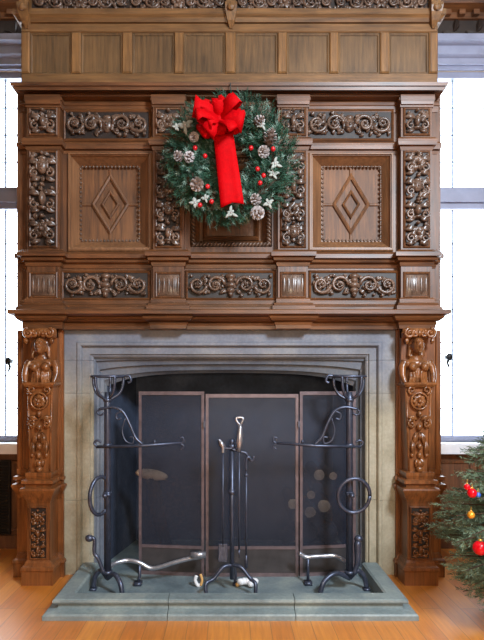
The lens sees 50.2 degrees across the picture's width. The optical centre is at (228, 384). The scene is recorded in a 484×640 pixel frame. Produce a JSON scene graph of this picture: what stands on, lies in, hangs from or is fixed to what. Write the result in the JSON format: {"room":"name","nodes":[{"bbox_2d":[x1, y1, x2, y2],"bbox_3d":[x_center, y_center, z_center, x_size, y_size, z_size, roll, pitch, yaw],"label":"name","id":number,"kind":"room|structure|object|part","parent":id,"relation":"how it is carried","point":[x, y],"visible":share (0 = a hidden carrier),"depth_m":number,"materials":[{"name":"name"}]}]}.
{"room":"historic interior","nodes":[
{"label":"historic interior","id":0,"kind":"room"},
{"bbox_2d":[0,549,483,639],"bbox_3d":[0.000,1.675,2.100,10.000,0.100,6.600,0,0,0],"label":"floor","id":1,"kind":"structure","parent":0,"point":[444,612],"depth_m":3.49,"materials":[{"name":"brown wood"}]},
{"bbox_2d":[11,326,66,585],"bbox_3d":[-1.609,0.574,4.630,0.456,2.102,0.940,0,0,0],"label":"carved pilaster","id":2,"kind":"object","parent":1,"relation":"on","point":[40,486],"visible":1,"depth_m":4.24,"materials":[{"name":"brown wood"}]},
{"bbox_3d":[-1.553,1.208,4.202,0.152,0.436,0.016,0,0,0],"label":"panel moulding","id":3,"kind":"part","parent":2,"relation":"part of","materials":[{"name":"brown wood"}]},
{"bbox_2d":[7,309,450,329],"bbox_3d":[0.002,-0.543,4.650,3.615,0.150,0.900,0,0,0],"label":"mantel shelf","id":4,"kind":"object","parent":2,"relation":"on","point":[60,319],"visible":0.88,"depth_m":4.27,"materials":[{"name":"brown wood"}]},
{"bbox_2d":[10,82,448,308],"bbox_3d":[0.001,-1.540,4.645,3.601,1.841,0.910,0,0,0],"label":"overmantel","id":5,"kind":"object","parent":4,"relation":"on","point":[99,226],"visible":0.96,"depth_m":4.34,"materials":[{"name":"brown wood"}]},
{"bbox_3d":[-1.044,-0.845,4.383,0.713,0.212,0.014,0,0,0],"label":"carved panel","id":6,"kind":"part","parent":5,"relation":"part of","materials":[{"name":"brown wood"}]},
{"bbox_3d":[-1.044,-0.845,4.370,0.761,0.260,0.020,0,0,0],"label":"panel moulding","id":7,"kind":"part","parent":5,"relation":"part of","materials":[{"name":"brown wood"}]},
{"bbox_3d":[-1.031,-2.203,4.383,0.704,0.229,0.014,0,0,0],"label":"carved panel","id":8,"kind":"part","parent":5,"relation":"part of","materials":[{"name":"brown wood"}]},
{"bbox_3d":[-1.031,-2.203,4.370,0.752,0.277,0.020,0,0,0],"label":"panel moulding","id":9,"kind":"part","parent":5,"relation":"part of","materials":[{"name":"brown wood"}]},
{"bbox_3d":[-1.036,-1.574,4.515,0.550,0.685,0.010,0,0,0],"label":"coffered panel","id":10,"kind":"part","parent":5,"relation":"part of","materials":[{"name":"brown wood"}]},
{"bbox_3d":[-1.036,-1.574,4.500,0.510,0.645,0.030,0,0,0],"label":"diamond moulding","id":11,"kind":"part","parent":5,"relation":"part of","materials":[{"name":"brown wood"}]},
{"bbox_3d":[0.002,-2.012,4.683,3.585,0.110,0.834,0,0,0],"label":"moulding","id":12,"kind":"part","parent":5,"relation":"part of","materials":[{"name":"brown wood"}]},
{"bbox_3d":[0.002,-1.060,4.670,3.599,0.139,0.860,0,0,0],"label":"dado moulding","id":13,"kind":"part","parent":5,"relation":"part of","materials":[{"name":"brown wood"}]},
{"bbox_2d":[13,0,445,81],"bbox_3d":[0.004,-2.909,4.690,3.656,0.893,0.820,0,0,0],"label":"wall paneling","id":14,"kind":"structure","parent":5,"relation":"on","point":[62,40],"depth_m":4.40,"materials":[{"name":"brown wood"}]},
{"bbox_3d":[-1.524,-2.835,4.426,0.350,0.346,0.028,0,0,0],"label":"panel","id":15,"kind":"part","parent":14,"relation":"part of","materials":[{"name":"brown wood"}]},
{"bbox_3d":[-1.089,-2.835,4.426,0.350,0.346,0.028,0,0,0],"label":"panel","id":16,"kind":"part","parent":14,"relation":"part of","materials":[{"name":"brown wood"}]},
{"bbox_3d":[-0.648,-2.835,4.426,0.354,0.346,0.028,0,0,0],"label":"panel","id":17,"kind":"part","parent":14,"relation":"part of","materials":[{"name":"brown wood"}]},
{"bbox_3d":[-0.211,-2.835,4.426,0.350,0.346,0.028,0,0,0],"label":"panel","id":18,"kind":"part","parent":14,"relation":"part of","materials":[{"name":"brown wood"}]},
{"bbox_3d":[0.004,-3.049,4.425,3.556,0.077,0.050,0,0,0],"label":"rail","id":19,"kind":"part","parent":14,"relation":"part of","materials":[{"name":"brown wood"}]},
{"bbox_3d":[0.004,-3.136,4.725,3.656,0.098,0.750,0,0,0],"label":"ledge moulding","id":20,"kind":"part","parent":14,"relation":"part of","materials":[{"name":"brown wood"}]},
{"bbox_3d":[0.004,-2.561,4.425,3.556,0.198,0.050,0,0,0],"label":"rail","id":21,"kind":"part","parent":14,"relation":"part of","materials":[{"name":"brown wood"}]},
{"bbox_3d":[0.234,-2.835,4.426,0.354,0.346,0.028,0,0,0],"label":"panel","id":22,"kind":"part","parent":14,"relation":"part of","materials":[{"name":"brown wood"}]},
{"bbox_3d":[0.676,-2.835,4.426,0.358,0.346,0.028,0,0,0],"label":"panel","id":23,"kind":"part","parent":14,"relation":"part of","materials":[{"name":"brown wood"}]},
{"bbox_3d":[1.111,-2.835,4.426,0.350,0.346,0.028,0,0,0],"label":"panel","id":24,"kind":"part","parent":14,"relation":"part of","materials":[{"name":"brown wood"}]},
{"bbox_3d":[1.537,-2.835,4.426,0.333,0.346,0.028,0,0,0],"label":"panel","id":25,"kind":"part","parent":14,"relation":"part of","materials":[{"name":"brown wood"}]},
{"bbox_3d":[0.002,-2.434,4.645,3.567,0.052,0.910,0,0,0],"label":"cornice","id":26,"kind":"part","parent":5,"relation":"part of","materials":[{"name":"brown wood"}]},
{"bbox_3d":[0.002,-0.674,4.675,3.587,0.110,0.850,0,0,0],"label":"moulding","id":27,"kind":"part","parent":5,"relation":"part of","materials":[{"name":"brown wood"}]},
{"bbox_3d":[0.002,-2.360,4.690,3.557,0.096,0.820,0,0,0],"label":"architrave","id":28,"kind":"part","parent":5,"relation":"part of","materials":[{"name":"brown wood"}]},
{"bbox_3d":[0.013,-0.845,4.383,0.722,0.212,0.014,0,0,0],"label":"carved panel","id":29,"kind":"part","parent":5,"relation":"part of","materials":[{"name":"brown wood"}]},
{"bbox_3d":[0.013,-0.845,4.370,0.770,0.260,0.020,0,0,0],"label":"panel moulding","id":30,"kind":"part","parent":5,"relation":"part of","materials":[{"name":"brown wood"}]},
{"bbox_3d":[0.017,-1.553,4.510,0.596,0.664,0.020,0,0,0],"label":"panel","id":31,"kind":"part","parent":5,"relation":"part of","materials":[{"name":"brown wood"}]},
{"bbox_3d":[0.017,-1.553,4.405,0.693,0.764,0.057,0,0,0],"label":"rope moulding","id":32,"kind":"part","parent":5,"relation":"part of","materials":[{"name":"brown wood"}]},
{"bbox_3d":[0.017,-1.553,4.467,0.696,0.764,0.104,0,0,0],"label":"panel moulding","id":33,"kind":"part","parent":5,"relation":"part of","materials":[{"name":"brown wood"}]},
{"bbox_3d":[0.017,-1.553,4.475,0.486,0.594,0.050,0,0,0],"label":"moulding","id":34,"kind":"part","parent":5,"relation":"part of","materials":[{"name":"brown wood"}]},
{"bbox_2d":[159,83,305,230],"bbox_3d":[0.017,-1.827,3.986,1.204,1.237,0.584,0,0,0],"label":"wreath","id":35,"kind":"object","parent":5,"relation":"attached to","point":[221,119],"visible":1,"depth_m":4.00,"materials":[{"name":"green plant"}]},
{"bbox_2d":[177,120,192,134],"bbox_3d":[-0.340,-1.983,3.967,0.123,0.110,0.024,0,0,0],"label":"flower","id":36,"kind":"object","parent":35,"relation":"on","point":[184,125],"depth_m":3.96,"materials":[{"name":"white plant"}]},
{"bbox_2d":[189,197,199,207],"bbox_3d":[-0.265,-1.403,3.969,0.091,0.084,0.020,0,0,0],"label":"flower","id":37,"kind":"object","parent":35,"relation":"on","point":[196,203],"depth_m":3.96,"materials":[{"name":"white plant"}]},
{"bbox_2d":[201,194,208,202],"bbox_3d":[-0.185,-1.437,3.971,0.069,0.069,0.016,0,0,0],"label":"flower","id":38,"kind":"object","parent":35,"relation":"on","point":[205,197],"depth_m":3.97,"materials":[{"name":"white plant"}]},
{"bbox_2d":[225,205,237,217],"bbox_3d":[0.021,-1.334,3.969,0.097,0.099,0.020,0,0,0],"label":"flower","id":39,"kind":"object","parent":35,"relation":"on","point":[229,213],"depth_m":3.97,"materials":[{"name":"white plant"}]},
{"bbox_2d":[257,122,264,129],"bbox_3d":[0.247,-2.003,3.970,0.067,0.086,0.017,0,0,0],"label":"flower","id":40,"kind":"object","parent":35,"relation":"on","point":[259,124],"depth_m":3.97,"materials":[{"name":"white plant"}]},
{"bbox_2d":[263,199,273,208],"bbox_3d":[0.303,-1.397,3.970,0.082,0.080,0.019,0,0,0],"label":"flower","id":41,"kind":"object","parent":35,"relation":"on","point":[268,203],"depth_m":3.97,"materials":[{"name":"white plant"}]},
{"bbox_2d":[268,170,278,178],"bbox_3d":[0.343,-1.620,3.970,0.093,0.070,0.019,0,0,0],"label":"flower","id":42,"kind":"object","parent":35,"relation":"on","point":[273,173],"depth_m":3.97,"materials":[{"name":"white plant"}]},
{"bbox_2d":[271,157,281,170],"bbox_3d":[0.366,-1.706,3.969,0.089,0.108,0.020,0,0,0],"label":"flower","id":43,"kind":"object","parent":35,"relation":"on","point":[274,164],"depth_m":3.97,"materials":[{"name":"white plant"}]},
{"bbox_3d":[1.019,-2.203,4.383,0.713,0.229,0.014,0,0,0],"label":"carved panel","id":44,"kind":"part","parent":5,"relation":"part of","materials":[{"name":"brown wood"}]},
{"bbox_3d":[1.064,-1.574,4.515,0.546,0.685,0.010,0,0,0],"label":"coffered panel","id":45,"kind":"part","parent":5,"relation":"part of","materials":[{"name":"brown wood"}]},
{"bbox_3d":[1.064,-1.574,4.500,0.506,0.645,0.030,0,0,0],"label":"diamond moulding","id":46,"kind":"part","parent":5,"relation":"part of","materials":[{"name":"brown wood"}]},
{"bbox_3d":[1.019,-2.203,4.370,0.761,0.277,0.020,0,0,0],"label":"panel moulding","id":47,"kind":"part","parent":5,"relation":"part of","materials":[{"name":"brown wood"}]},
{"bbox_3d":[1.057,-0.845,4.370,0.770,0.260,0.020,0,0,0],"label":"panel moulding","id":48,"kind":"part","parent":5,"relation":"part of","materials":[{"name":"brown wood"}]},
{"bbox_3d":[1.057,-0.845,4.383,0.722,0.212,0.014,0,0,0],"label":"carved panel","id":49,"kind":"part","parent":5,"relation":"part of","materials":[{"name":"brown wood"}]},
{"bbox_3d":[0.002,-0.522,4.660,3.559,0.106,0.880,0,0,0],"label":"bed moulding","id":50,"kind":"part","parent":4,"relation":"part of","materials":[{"name":"brown wood"}]},
{"bbox_2d":[64,330,394,574],"bbox_3d":[0.006,0.579,4.533,2.833,2.092,0.254,0,0,0],"label":"fireplace surround","id":51,"kind":"object","parent":1,"relation":"on","point":[135,353],"visible":0.85,"depth_m":4.44,"materials":[{"name":"stone"}]},
{"bbox_2d":[87,540,373,592],"bbox_3d":[0.010,1.615,4.546,2.356,0.019,1.747,0,0,0],"label":"hearth slab","id":52,"kind":"object","parent":1,"relation":"on","point":[128,572],"depth_m":4.19,"materials":[{"name":"stone"}]},
{"bbox_2d":[85,374,205,592],"bbox_3d":[-0.651,0.760,4.016,0.932,1.689,0.347,0,0,0],"label":"andiron","id":53,"kind":"object","parent":52,"relation":"on","point":[106,571],"visible":0.99,"depth_m":4.00,"materials":[{"name":"metal"}]},
{"bbox_3d":[-1.010,1.518,4.037,0.158,0.173,0.059,0,0,5],"label":"leg","id":54,"kind":"part","parent":53,"relation":"part of","materials":[{"name":"metal"}]},
{"bbox_3d":[-0.858,1.518,3.941,0.072,0.173,0.256,0,0,-40],"label":"leg","id":55,"kind":"part","parent":53,"relation":"part of","materials":[{"name":"metal"}]},
{"bbox_3d":[-0.730,1.519,4.145,0.060,0.171,0.070,0,0,0],"label":"leg","id":56,"kind":"part","parent":53,"relation":"part of","materials":[{"name":"metal"}]},
{"bbox_3d":[-0.698,0.332,3.995,0.710,0.343,0.024,0,0,0],"label":"swing arm","id":57,"kind":"part","parent":53,"relation":"part of","materials":[{"name":"metal"}]},
{"bbox_2d":[135,470,171,543],"bbox_3d":[-0.688,1.171,4.810,0.297,0.851,0.478,0,0,0],"label":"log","id":58,"kind":"object","parent":52,"relation":"on","point":[153,479],"visible":0.61,"depth_m":4.65,"materials":[{"name":"brown wood"}]},
{"bbox_2d":[194,574,202,586],"bbox_3d":[-0.242,1.552,4.096,0.078,0.109,0.034,0,0,0],"label":"scrap","id":59,"kind":"object","parent":52,"relation":"on","point":[197,584],"visible":1,"depth_m":4.09,"materials":[{"name":"white paper"}]},
{"bbox_2d":[100,372,359,558],"bbox_3d":[0.009,0.640,5.040,2.462,1.930,0.760,0,0,0],"label":"firebox","id":60,"kind":"object","parent":52,"relation":"on","point":[124,461],"visible":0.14,"depth_m":5.35,"materials":[{"name":"brick"}]},
{"bbox_2d":[204,439,257,592],"bbox_3d":[0.013,1.008,4.016,0.443,1.193,0.289,0,0,0],"label":"stand","id":61,"kind":"object","parent":52,"relation":"on","point":[233,572],"visible":0.92,"depth_m":3.98,"materials":[{"name":"metal"}]},
{"bbox_3d":[-0.093,1.492,3.938,0.267,0.225,0.070,0,0,-30],"label":"leg","id":62,"kind":"part","parent":61,"relation":"part of","materials":[{"name":"metal"}]},
{"bbox_2d":[218,439,226,561],"bbox_3d":[-0.047,0.886,3.955,0.072,0.942,0.036,0,0,0],"label":"shovel","id":63,"kind":"object","parent":61,"relation":"hanging from","point":[222,548],"visible":1,"depth_m":3.95,"materials":[{"name":"metal"}]},
{"bbox_3d":[-0.056,0.467,3.955,0.054,0.105,0.036,0,0,0],"label":"handle","id":64,"kind":"part","parent":63,"relation":"part of","materials":[{"name":"metal"}]},
{"bbox_3d":[-0.046,1.287,3.955,0.070,0.140,0.012,0,0,0],"label":"blade","id":65,"kind":"part","parent":63,"relation":"part of","materials":[{"name":"metal"}]},
{"bbox_3d":[-0.046,0.880,3.955,0.014,0.721,0.012,0,0,0],"label":"rod","id":66,"kind":"part","parent":63,"relation":"part of","materials":[{"name":"metal"}]},
{"bbox_3d":[0.023,0.960,4.000,0.048,1.088,0.048,0,0,22],"label":"post","id":67,"kind":"part","parent":61,"relation":"part of","materials":[{"name":"metal"}]},
{"bbox_3d":[0.043,1.497,4.079,0.045,0.214,0.167,0,0,7],"label":"leg","id":68,"kind":"part","parent":61,"relation":"part of","materials":[{"name":"metal"}]},
{"bbox_2d":[235,416,243,557],"bbox_3d":[0.082,0.782,3.955,0.062,1.086,0.051,0,0,-37],"label":"poker","id":69,"kind":"object","parent":61,"relation":"hanging from","point":[239,440],"visible":1,"depth_m":3.95,"materials":[{"name":"metal"}]},
{"bbox_3d":[0.077,0.891,3.955,0.014,0.760,0.012,0,0,0],"label":"rod","id":70,"kind":"part","parent":69,"relation":"part of","materials":[{"name":"metal"}]},
{"bbox_3d":[0.082,0.376,3.955,0.061,0.273,0.051,0,0,-37],"label":"handle","id":71,"kind":"part","parent":69,"relation":"part of","materials":[{"name":"metal"}]},
{"bbox_3d":[0.126,1.492,3.943,0.218,0.225,0.142,0,0,0],"label":"leg","id":72,"kind":"part","parent":61,"relation":"part of","materials":[{"name":"metal"}]},
{"bbox_2d":[244,456,251,568],"bbox_3d":[0.146,0.972,3.955,0.062,0.862,0.028,0,0,0],"label":"tongs","id":73,"kind":"object","parent":61,"relation":"hanging from","point":[247,457],"visible":1,"depth_m":3.95,"materials":[{"name":"metal"}]},
{"bbox_3d":[0.132,0.981,3.955,0.014,0.643,0.012,0,0,0],"label":"rod","id":74,"kind":"part","parent":73,"relation":"part of","materials":[{"name":"metal"}]},
{"bbox_3d":[0.146,0.623,3.955,0.062,0.162,0.028,0,0,0],"label":"handle","id":75,"kind":"part","parent":73,"relation":"part of","materials":[{"name":"metal"}]},
{"bbox_2d":[235,578,258,586],"bbox_3d":[0.143,1.569,4.099,0.187,0.067,0.092,0,0,0],"label":"paper scrap","id":76,"kind":"object","parent":52,"relation":"on","point":[241,581],"visible":0.82,"depth_m":4.09,"materials":[{"name":"white paper"}]},
{"bbox_2d":[139,391,355,576],"bbox_3d":[0.155,0.830,4.350,1.842,1.550,0.099,0,0,0],"label":"fire screen","id":77,"kind":"object","parent":52,"relation":"on","point":[265,559],"visible":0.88,"depth_m":4.33,"materials":[{"name":"brown metal"}]},
{"bbox_3d":[-0.487,0.830,4.360,0.564,1.550,0.020,0,0,6],"label":"panel frame","id":78,"kind":"part","parent":77,"relation":"part of","materials":[{"name":"brown metal"}]},
{"bbox_3d":[-0.487,1.476,4.360,0.514,0.199,0.006,0,0,6],"label":"kick plate","id":79,"kind":"part","parent":77,"relation":"part of","materials":[{"name":"black metal"}]},
{"bbox_3d":[0.193,0.840,4.330,0.777,1.530,0.020,0,0,0],"label":"panel frame","id":80,"kind":"part","parent":77,"relation":"part of","materials":[{"name":"brown metal"}]},
{"bbox_3d":[0.193,1.476,4.330,0.729,0.199,0.006,0,0,0],"label":"kick plate","id":81,"kind":"part","parent":77,"relation":"part of","materials":[{"name":"black metal"}]},
{"bbox_3d":[0.835,1.476,4.360,0.439,0.199,0.006,0,0,-7],"label":"kick plate","id":82,"kind":"part","parent":77,"relation":"part of","materials":[{"name":"black metal"}]},
{"bbox_3d":[0.835,0.830,4.360,0.489,1.550,0.020,0,0,-7],"label":"panel frame","id":83,"kind":"part","parent":77,"relation":"part of","materials":[{"name":"brown metal"}]},
{"bbox_2d":[279,525,299,560],"bbox_3d":[0.602,1.505,4.936,0.189,0.187,0.528,0,0,0],"label":"log","id":84,"kind":"object","parent":52,"relation":"on","point":[287,535],"visible":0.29,"depth_m":4.87,"materials":[{"name":"brown wood"}]},
{"bbox_2d":[290,509,314,541],"bbox_3d":[0.698,1.339,4.936,0.182,0.179,0.528,0,0,0],"label":"log","id":85,"kind":"object","parent":84,"relation":"on","point":[307,524],"visible":0.56,"depth_m":4.67,"materials":[{"name":"brown wood"}]},
{"bbox_2d":[284,502,299,521],"bbox_3d":[0.611,1.194,4.936,0.109,0.109,0.528,0,0,0],"label":"log","id":86,"kind":"object","parent":85,"relation":"on","point":[285,504],"visible":0.18,"depth_m":4.77,"materials":[{"name":"brown wood"}]},
{"bbox_2d":[282,487,294,508],"bbox_3d":[0.581,1.079,4.936,0.096,0.097,0.528,0,0,0],"label":"log","id":87,"kind":"object","parent":86,"relation":"on","point":[289,497],"visible":0.73,"depth_m":4.79,"materials":[{"name":"brown wood"}]},
{"bbox_2d":[298,495,308,505],"bbox_3d":[0.737,1.154,4.936,0.114,0.110,0.528,0,0,0],"label":"log","id":88,"kind":"object","parent":85,"relation":"on","point":[306,500],"visible":0.1,"depth_m":5.00,"materials":[{"name":"brown wood"}]},
{"bbox_2d":[299,480,315,498],"bbox_3d":[0.743,0.997,4.936,0.087,0.082,0.528,0,0,0],"label":"log","id":89,"kind":"object","parent":88,"relation":"on","point":[310,495],"visible":0.39,"depth_m":4.67,"materials":[{"name":"brown wood"}]},
{"bbox_3d":[0.801,0.926,4.936,0.095,0.099,0.528,0,0,0],"label":"log","id":90,"kind":"object","parent":89,"relation":"on","visible":0},
{"bbox_2d":[305,461,324,477],"bbox_3d":[0.818,0.815,4.936,0.105,0.104,0.528,0,0,0],"label":"log","id":91,"kind":"object","parent":90,"relation":"on","point":[311,466],"visible":0.59,"depth_m":4.81,"materials":[{"name":"brown wood"}]},
{"bbox_2d":[303,538,322,544],"bbox_3d":[0.796,1.504,4.936,0.189,0.188,0.528,0,0,0],"label":"log","id":92,"kind":"object","parent":52,"relation":"on","point":[316,541],"visible":0.16,"depth_m":4.68,"materials":[{"name":"brown wood"}]},
{"bbox_3d":[0.896,1.339,4.936,0.188,0.190,0.528,0,0,0],"label":"log","id":93,"kind":"object","parent":92,"relation":"on","visible":0},
{"bbox_2d":[320,513,332,521],"bbox_3d":[0.901,1.204,4.936,0.084,0.084,0.528,0,0,0],"label":"log","id":94,"kind":"object","parent":93,"relation":"on","point":[325,517],"visible":0.42,"depth_m":4.67,"materials":[{"name":"brown wood"}]},
{"bbox_2d":[314,496,328,507],"bbox_3d":[0.863,1.099,4.936,0.128,0.121,0.528,0,0,0],"label":"log","id":95,"kind":"object","parent":94,"relation":"on","point":[322,502],"visible":0.4,"depth_m":4.67,"materials":[{"name":"brown wood"}]},
{"bbox_2d":[321,480,329,495],"bbox_3d":[0.904,0.954,4.936,0.112,0.108,0.528,0,0,0],"label":"log","id":96,"kind":"object","parent":95,"relation":"on","point":[322,482],"visible":0.23,"depth_m":4.69,"materials":[{"name":"brown wood"}]},
{"bbox_2d":[319,463,336,479],"bbox_3d":[0.942,0.825,4.936,0.077,0.078,0.528,0,0,0],"label":"log","id":97,"kind":"object","parent":96,"relation":"on","point":[328,472],"visible":0.96,"depth_m":4.77,"materials":[{"name":"brown wood"}]},
{"bbox_2d":[272,374,371,592],"bbox_3d":[0.718,0.760,4.040,0.767,1.689,0.301,0,0,0],"label":"andiron","id":98,"kind":"object","parent":52,"relation":"on","point":[350,571],"visible":1,"depth_m":3.99,"materials":[{"name":"metal"}]},
{"bbox_3d":[0.637,1.496,4.155,0.060,0.218,0.070,0,0,0],"label":"leg","id":99,"kind":"part","parent":98,"relation":"part of","materials":[{"name":"metal"}]},
{"bbox_3d":[0.690,0.332,3.995,0.710,0.343,0.024,0,0,0],"label":"swing arm","id":100,"kind":"part","parent":98,"relation":"part of","materials":[{"name":"metal"}]},
{"bbox_3d":[0.807,1.518,3.957,0.308,0.173,0.068,0,0,-19],"label":"leg","id":101,"kind":"part","parent":98,"relation":"part of","materials":[{"name":"metal"}]},
{"bbox_3d":[1.014,1.518,4.037,0.180,0.173,0.059,0,0,-5],"label":"leg","id":102,"kind":"part","parent":98,"relation":"part of","materials":[{"name":"metal"}]},
{"bbox_2d":[42,563,418,620],"bbox_3d":[0.010,1.562,3.957,2.596,0.125,0.807,0,0,0],"label":"kerb","id":103,"kind":"object","parent":1,"relation":"on","point":[73,602],"visible":0.99,"depth_m":3.61,"materials":[{"name":"stone"}]},
{"bbox_2d":[392,327,446,585],"bbox_3d":[1.616,0.574,4.630,0.444,2.102,0.940,0,0,0],"label":"carved pilaster","id":104,"kind":"object","parent":1,"relation":"on","point":[418,559],"visible":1,"depth_m":4.24,"materials":[{"name":"brown wood"}]},
{"bbox_3d":[1.557,1.208,4.202,0.172,0.436,0.016,0,0,0],"label":"panel moulding","id":105,"kind":"part","parent":104,"relation":"part of","materials":[{"name":"brown wood"}]},
{"bbox_2d":[425,428,483,611],"bbox_3d":[2.055,0.622,3.491,1.297,2.005,1.288,0,0,0],"label":"tree","id":106,"kind":"object","parent":1,"relation":"on","point":[465,534],"visible":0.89,"depth_m":3.57,"materials":[{"name":"green plant"}]},
{"bbox_2d":[464,483,469,489],"bbox_3d":[1.513,0.636,3.281,0.040,0.065,0.041,0,0,0],"label":"bauble","id":107,"kind":"object","parent":106,"relation":"hanging from","point":[466,486],"visible":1,"depth_m":3.27,"materials":[{"name":"red glass"}]},
{"bbox_2d":[467,510,474,518],"bbox_3d":[1.529,0.808,3.260,0.048,0.074,0.047,0,0,0],"label":"bauble","id":108,"kind":"object","parent":106,"relation":"hanging from","point":[470,514],"visible":1,"depth_m":3.25,"materials":[{"name":"gold metal"}]},
{"bbox_2d":[467,487,476,497],"bbox_3d":[1.545,0.673,3.280,0.060,0.087,0.058,0,0,0],"label":"bauble","id":109,"kind":"object","parent":106,"relation":"hanging from","point":[471,492],"visible":1,"depth_m":3.26,"materials":[{"name":"red glass"}]},
{"bbox_2d":[472,538,483,555],"bbox_3d":[1.576,1.008,3.240,0.090,0.120,0.088,0,0,0],"label":"bauble","id":110,"kind":"object","parent":106,"relation":"hanging from","point":[478,547],"visible":0.98,"depth_m":3.21,"materials":[{"name":"red glass"}]},
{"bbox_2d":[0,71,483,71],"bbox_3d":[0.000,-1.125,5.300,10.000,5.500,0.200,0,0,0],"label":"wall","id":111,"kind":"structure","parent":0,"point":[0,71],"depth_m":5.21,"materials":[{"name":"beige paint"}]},
{"bbox_2d":[0,460,10,534],"bbox_3d":[-2.297,1.111,5.115,0.268,0.735,0.030,0,0,0],"label":"air vent","id":112,"kind":"object","parent":111,"relation":"attached to","point":[5,465],"visible":1,"depth_m":5.11,"materials":[{"name":"black metal"}]},
{"bbox_2d":[0,454,16,548],"bbox_3d":[-3.350,1.150,5.159,3.100,0.950,0.078,0,0,0],"label":"trim","id":113,"kind":"structure","parent":111,"relation":"attached to","point":[6,541],"depth_m":5.15,"materials":[{"name":"brown wood"}]},
{"bbox_2d":[0,0,18,20],"bbox_3d":[-3.350,-3.720,5.099,3.100,0.150,0.198,0,0,0],"label":"trim","id":114,"kind":"structure","parent":111,"relation":"attached to","point":[6,6],"depth_m":5.08,"materials":[{"name":"brown wood"}]},
{"bbox_2d":[0,66,20,453],"bbox_3d":[-2.455,-1.295,5.170,1.390,3.940,0.260,0,0,0],"label":"window","id":115,"kind":"structure","parent":111,"relation":"in","point":[8,195],"depth_m":5.22,"materials":[{"name":"paint"}]},
{"bbox_3d":[-2.455,0.625,5.130,1.310,0.100,0.180,0,0,0],"label":"sill","id":116,"kind":"part","parent":115,"relation":"part of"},
{"bbox_2d":[0,33,20,65],"bbox_3d":[-3.350,-3.315,5.119,3.100,0.240,0.158,0,0,0],"label":"window blind","id":117,"kind":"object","parent":111,"relation":"attached to","point":[10,43],"depth_m":5.10,"materials":[{"name":"paint"}]},
{"bbox_2d":[0,20,20,32],"bbox_3d":[-3.350,-3.548,5.164,3.100,0.226,0.068,0,0,0],"label":"trim","id":118,"kind":"structure","parent":111,"relation":"attached to","point":[5,26],"depth_m":5.16,"materials":[{"name":"brown wood"}]},
{"bbox_2d":[438,66,483,453],"bbox_3d":[2.455,-1.295,5.170,1.390,3.940,0.260,0,0,0],"label":"window","id":119,"kind":"structure","parent":111,"relation":"in","point":[452,199],"depth_m":5.22,"materials":[{"name":"paint"}]},
{"bbox_3d":[2.455,0.625,5.130,1.310,0.100,0.180,0,0,0],"label":"sill","id":120,"kind":"part","parent":119,"relation":"part of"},
{"bbox_2d":[438,33,483,65],"bbox_3d":[3.350,-3.315,5.119,3.100,0.240,0.158,0,0,0],"label":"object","id":121,"kind":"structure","parent":111,"relation":"attached to","point":[454,49],"depth_m":5.10,"materials":[{"name":"fabric"}]},
{"bbox_2d":[438,19,483,32],"bbox_3d":[3.350,-3.548,5.164,3.100,0.227,0.068,0,0,0],"label":"trim","id":122,"kind":"structure","parent":111,"relation":"attached to","point":[456,26],"depth_m":5.16,"materials":[{"name":"brown wood"}]},
{"bbox_2d":[441,454,483,548],"bbox_3d":[3.350,1.150,5.159,3.100,0.950,0.078,0,0,0],"label":"wainscoting","id":123,"kind":"structure","parent":111,"relation":"attached to","point":[450,463],"depth_m":5.15,"materials":[{"name":"brown wood"}]},
{"bbox_2d":[441,0,483,20],"bbox_3d":[3.350,-3.720,5.099,3.100,0.150,0.198,0,0,0],"label":"trim","id":124,"kind":"structure","parent":111,"relation":"attached to","point":[462,10],"depth_m":5.08,"materials":[{"name":"brown wood"}]}
]}

